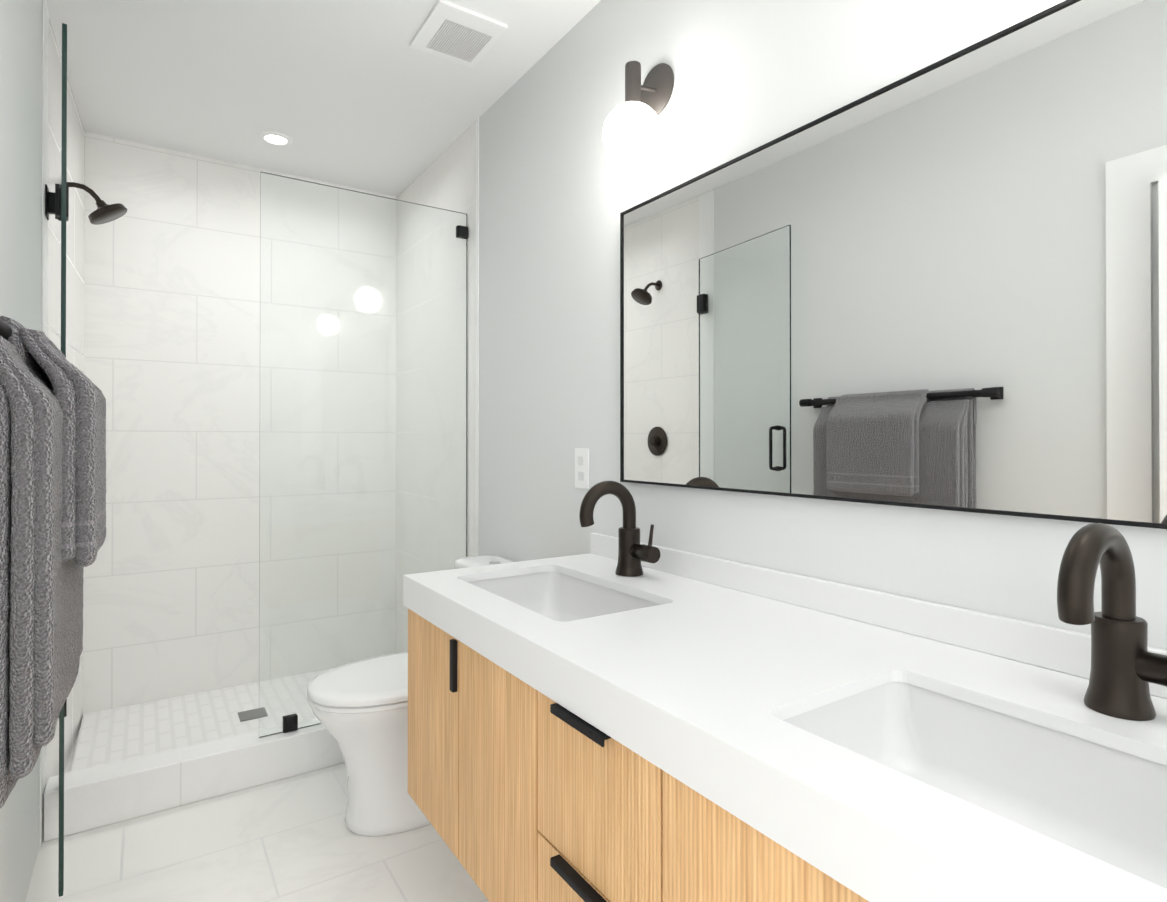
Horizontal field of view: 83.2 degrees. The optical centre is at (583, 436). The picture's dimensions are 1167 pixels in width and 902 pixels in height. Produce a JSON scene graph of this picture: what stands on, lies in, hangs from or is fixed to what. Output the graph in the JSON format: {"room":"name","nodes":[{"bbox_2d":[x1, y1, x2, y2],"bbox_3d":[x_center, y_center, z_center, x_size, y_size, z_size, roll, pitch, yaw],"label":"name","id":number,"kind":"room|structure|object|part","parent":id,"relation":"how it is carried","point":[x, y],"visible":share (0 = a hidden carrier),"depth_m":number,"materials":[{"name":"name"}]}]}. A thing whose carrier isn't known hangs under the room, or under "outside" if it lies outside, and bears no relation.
{"room":"bathroom","nodes":[
{"label":"bathroom","id":0,"kind":"room"},
{"bbox_2d":[0,316,105,807],"bbox_3d":[-0.924,0.188,1.109,0.185,0.735,0.783,0,0,-34],"label":"towel","id":1,"kind":"object","parent":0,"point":[52,469],"visible":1,"depth_m":0.89,"materials":[{"name":"grey fabric"}]},
{"bbox_2d":[25,730,488,901],"bbox_3d":[-0.332,1.167,1.261,1.387,0.001,4.389,0,0,-34],"label":"floor","id":2,"kind":"structure","parent":0,"point":[295,838],"depth_m":1.83,"materials":[{"name":"tile"}]},
{"bbox_2d":[44,718,344,840],"bbox_3d":[-1.035,1.102,2.316,1.335,0.140,0.115,0,0,-34],"label":"shower curb","id":3,"kind":"object","parent":2,"relation":"on","point":[104,795],"visible":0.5,"depth_m":2.10,"materials":[{"name":"tile"}]},
{"bbox_2d":[45,23,68,357],"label":"glass","id":4,"kind":"object","parent":3,"relation":"on","point":[57,203],"depth_m":1.47,"materials":[{"name":"teal"}]},
{"bbox_3d":[-1.356,0.045,1.709,0.009,1.938,0.620,0,0,-39],"label":"door","id":5,"kind":"part","parent":4,"relation":"part of","materials":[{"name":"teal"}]},
{"bbox_2d":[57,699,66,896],"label":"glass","id":6,"kind":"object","parent":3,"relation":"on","point":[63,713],"depth_m":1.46,"materials":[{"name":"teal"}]},
{"bbox_2d":[259,172,467,737],"bbox_3d":[-0.794,0.060,2.474,0.766,1.944,0.026,0,0,-34],"label":"glass","id":7,"kind":"object","parent":3,"relation":"on","point":[290,722],"depth_m":2.42,"materials":[{"name":"teal"}]},
{"bbox_2d":[71,667,335,771],"bbox_3d":[-1.289,1.159,2.726,1.302,0.030,0.847,0,0,-34],"label":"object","id":8,"kind":"structure","parent":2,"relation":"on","point":[110,736],"depth_m":2.65,"materials":[{"name":"tile"}]},
{"bbox_2d":[238,707,267,721],"bbox_3d":[-1.362,1.142,2.708,0.100,0.004,0.100,0,0,-34],"label":"shower drain","id":9,"kind":"object","parent":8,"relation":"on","point":[251,714],"visible":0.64,"depth_m":2.70,"materials":[{"name":"silver metal"}]},
{"bbox_2d":[307,555,515,835],"bbox_3d":[-0.512,0.798,2.099,0.688,0.744,0.388,0,0,-34],"label":"toilet","id":10,"kind":"object","parent":2,"relation":"on","point":[359,709],"visible":0.46,"depth_m":1.93,"materials":[{"name":"white ceramic"}]},
{"bbox_3d":[-0.596,0.767,2.043,0.486,0.015,0.382,0,0,-34],"label":"seat","id":11,"kind":"part","parent":10,"relation":"part of","materials":[{"name":"white plastic"}]},
{"bbox_3d":[-0.596,0.743,2.043,0.486,0.028,0.382,0,0,-34],"label":"lid","id":12,"kind":"part","parent":10,"relation":"part of","materials":[{"name":"white ceramic"}]},
{"bbox_3d":[-0.297,0.450,2.244,0.172,0.039,0.388,0,0,-34],"label":"tank lid","id":13,"kind":"part","parent":10,"relation":"part of","materials":[{"name":"white ceramic"}]},
{"bbox_2d":[46,0,600,195],"bbox_3d":[-0.332,-1.273,1.274,1.387,0.001,4.389,0,0,-34],"label":"ceiling","id":14,"kind":"structure","parent":0,"point":[361,94],"depth_m":2.31,"materials":[{"name":"white paint"}]},
{"bbox_2d":[259,132,291,145],"bbox_3d":[-1.304,-1.261,2.788,0.128,0.007,0.128,0,0,-34],"label":"recessed light","id":15,"kind":"object","parent":14,"relation":"in","point":[274,138],"visible":1,"depth_m":2.78,"materials":[{"name":"white plastic"}]},
{"bbox_2d":[410,0,507,67],"bbox_3d":[-0.397,-1.263,2.072,0.219,0.011,0.261,0,0,-34],"label":"ceiling vent","id":16,"kind":"object","parent":14,"relation":"in","point":[450,31],"visible":0.98,"depth_m":2.06,"materials":[{"name":"white plastic"}]},
{"bbox_2d":[0,0,1166,901],"bbox_3d":[-0.332,-0.053,1.267,1.347,2.440,4.349,0,0,-34],"label":"wall","id":17,"kind":"structure","parent":0,"point":[171,306],"depth_m":2.69,"materials":[{"name":"white paint"}]},
{"bbox_2d":[39,0,48,847],"bbox_3d":[-1.575,-0.050,1.920,0.004,2.439,0.104,0,0,-34],"label":"trim","id":18,"kind":"structure","parent":17,"relation":"attached to","point":[44,300],"depth_m":1.90,"materials":[{"name":"white"}]},
{"bbox_2d":[66,182,126,224],"bbox_3d":[-1.691,-0.813,2.282,0.179,0.147,0.124,0,0,-34],"label":"shower head","id":19,"kind":"object","parent":17,"relation":"attached to","point":[104,213],"visible":0.81,"depth_m":2.27},
{"bbox_2d":[475,118,478,555],"bbox_3d":[-0.422,-0.046,2.611,0.004,2.439,0.022,0,0,-34],"label":"trim","id":20,"kind":"structure","parent":17,"relation":"attached to","point":[477,344],"depth_m":2.61,"materials":[{"name":"white"}]},
{"bbox_2d":[575,449,588,488],"bbox_3d":[-0.006,0.095,1.983,0.008,0.120,0.074,0,0,-34],"label":"electrical outlet","id":21,"kind":"object","parent":17,"relation":"attached to","point":[582,468],"visible":1,"depth_m":1.98,"materials":[{"name":"white plastic"}]},
{"bbox_2d":[603,61,673,165],"bbox_3d":[0.124,-0.825,1.665,0.151,0.268,0.149,0,0,-34],"label":"sconce","id":22,"kind":"object","parent":17,"relation":"attached to","point":[632,132],"visible":1,"depth_m":1.64,"materials":[{"name":"white glass"}]},
{"bbox_3d":[0.123,-0.766,1.664,0.149,0.149,0.149,0,0,-34],"label":"globe bulb","id":23,"kind":"part","parent":22,"relation":"part of","materials":[{"name":"white glass"}]},
{"bbox_2d":[403,481,1166,901],"bbox_3d":[0.245,0.485,1.091,0.578,0.765,1.630,0,0,-34],"label":"bathroom vanity","id":24,"kind":"object","parent":17,"relation":"attached to","point":[625,715],"visible":1,"depth_m":0.90,"materials":[{"name":"brown wood"}]},
{"bbox_3d":[-0.269,0.473,1.359,0.011,0.105,0.018,0,0,-34],"label":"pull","id":25,"kind":"part","parent":24,"relation":"part of","materials":[{"name":"black metal"}]},
{"bbox_2d":[468,571,659,621],"bbox_3d":[-0.060,0.418,1.471,0.293,0.125,0.500,0,0,-34],"label":"sink","id":26,"kind":"object","parent":24,"relation":"in","point":[563,596],"depth_m":1.67,"materials":[{"name":"white ceramic"}]},
{"bbox_3d":[-0.005,0.655,0.962,0.020,0.013,0.140,0,0,-34],"label":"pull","id":27,"kind":"part","parent":24,"relation":"part of","materials":[{"name":"black metal"}]},
{"bbox_3d":[-0.005,0.419,0.963,0.020,0.013,0.140,0,0,-34],"label":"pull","id":28,"kind":"part","parent":24,"relation":"part of","materials":[{"name":"black metal"}]},
{"bbox_3d":[0.018,0.528,0.956,0.018,0.232,0.309,0,0,-34],"label":"drawer","id":29,"kind":"part","parent":24,"relation":"part of","materials":[{"name":"brown wood"}]},
{"bbox_2d":[579,481,659,576],"bbox_3d":[0.084,0.222,1.567,0.179,0.232,0.130,0,0,-34],"label":"faucet","id":30,"kind":"object","parent":24,"relation":"on","point":[631,554],"depth_m":1.59,"materials":[{"name":"brown metal"}]},
{"bbox_2d":[783,682,1166,888],"bbox_3d":[0.473,0.414,0.672,0.293,0.125,0.500,0,0,-34],"label":"sink","id":31,"kind":"object","parent":24,"relation":"in","point":[1102,797],"depth_m":0.82,"materials":[{"name":"white ceramic"}]},
{"bbox_2d":[1057,523,1166,720],"bbox_3d":[0.628,0.217,0.751,0.179,0.232,0.130,0,0,-34],"label":"faucet","id":32,"kind":"object","parent":24,"relation":"on","point":[1122,670],"depth_m":0.78,"materials":[{"name":"brown metal"}]},
{"bbox_2d":[590,533,1166,698],"bbox_3d":[0.479,0.307,1.248,0.016,0.059,1.630,0,0,-34],"label":"backsplash","id":33,"kind":"structure","parent":17,"relation":"attached to","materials":[{"name":"white stone"}]},
{"bbox_2d":[620,0,1166,528],"bbox_3d":[0.532,-0.248,1.169,0.019,0.735,1.525,0,0,-34],"label":"mirror","id":34,"kind":"object","parent":17,"relation":"attached to","point":[940,284],"visible":0.98,"depth_m":1.08,"materials":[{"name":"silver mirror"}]}
]}

